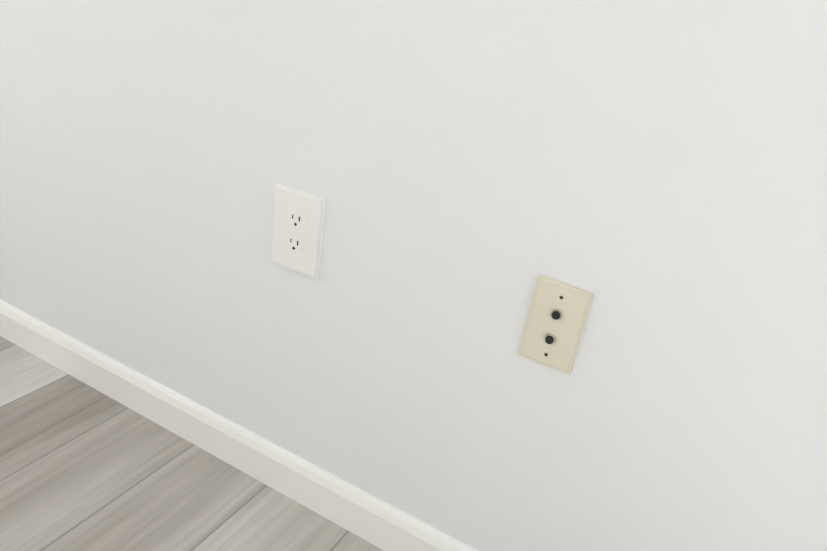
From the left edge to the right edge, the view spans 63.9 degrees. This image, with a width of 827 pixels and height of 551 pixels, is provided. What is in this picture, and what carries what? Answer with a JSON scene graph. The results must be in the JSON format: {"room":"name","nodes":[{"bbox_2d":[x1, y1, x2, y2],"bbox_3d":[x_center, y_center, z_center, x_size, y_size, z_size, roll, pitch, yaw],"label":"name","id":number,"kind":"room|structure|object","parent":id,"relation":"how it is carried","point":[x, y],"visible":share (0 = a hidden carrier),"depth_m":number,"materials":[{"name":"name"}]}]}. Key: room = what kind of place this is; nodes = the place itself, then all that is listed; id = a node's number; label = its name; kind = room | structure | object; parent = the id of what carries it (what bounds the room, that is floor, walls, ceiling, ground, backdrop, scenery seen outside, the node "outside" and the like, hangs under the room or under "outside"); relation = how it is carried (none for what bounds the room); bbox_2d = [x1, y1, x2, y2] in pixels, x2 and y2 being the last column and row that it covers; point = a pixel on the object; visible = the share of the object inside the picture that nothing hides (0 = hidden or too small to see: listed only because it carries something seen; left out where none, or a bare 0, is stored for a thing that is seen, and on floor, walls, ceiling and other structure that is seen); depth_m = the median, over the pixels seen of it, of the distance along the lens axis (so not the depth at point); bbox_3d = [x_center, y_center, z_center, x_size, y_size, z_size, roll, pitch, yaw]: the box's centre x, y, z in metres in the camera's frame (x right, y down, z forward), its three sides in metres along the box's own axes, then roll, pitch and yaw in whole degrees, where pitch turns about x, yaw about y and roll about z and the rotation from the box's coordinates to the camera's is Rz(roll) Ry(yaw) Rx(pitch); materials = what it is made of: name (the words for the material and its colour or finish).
{"room":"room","nodes":[
{"label":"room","id":0,"kind":"room"},
{"bbox_2d":[0,336,382,550],"bbox_3d":[-0.237,1.315,-0.643,5.670,0.100,3.950,20,27,22],"label":"floor","id":1,"kind":"structure","parent":0,"point":[84,467],"depth_m":1.17,"materials":[{"name":"grey wood"}]},
{"bbox_2d":[0,0,826,550],"bbox_3d":[0.847,-0.410,0.384,5.670,2.440,0.160,20,27,22],"label":"wall","id":2,"kind":"structure","parent":0,"point":[650,176],"depth_m":0.89,"materials":[{"name":"white paint"}]},
{"bbox_2d":[0,300,476,550],"bbox_3d":[0.637,0.670,0.807,5.350,0.088,0.013,20,27,22],"label":"baseboard","id":3,"kind":"structure","parent":2,"relation":"attached to","point":[371,519],"depth_m":1.23,"materials":[{"name":"white wood"}]},
{"bbox_2d":[271,183,325,279],"bbox_3d":[-0.177,-0.066,1.003,0.090,0.130,0.009,20,27,22],"label":"electrical outlet","id":4,"kind":"object","parent":2,"relation":"attached to","point":[298,225],"visible":1,"depth_m":1.00,"materials":[{"name":"white plastic"}]},
{"bbox_2d":[518,275,593,374],"bbox_3d":[0.178,0.065,0.845,0.072,0.118,0.012,20,27,22],"label":"wall plate","id":5,"kind":"object","parent":2,"relation":"attached to","point":[556,322],"visible":1,"depth_m":0.84,"materials":[{"name":"beige plastic"}]}
]}

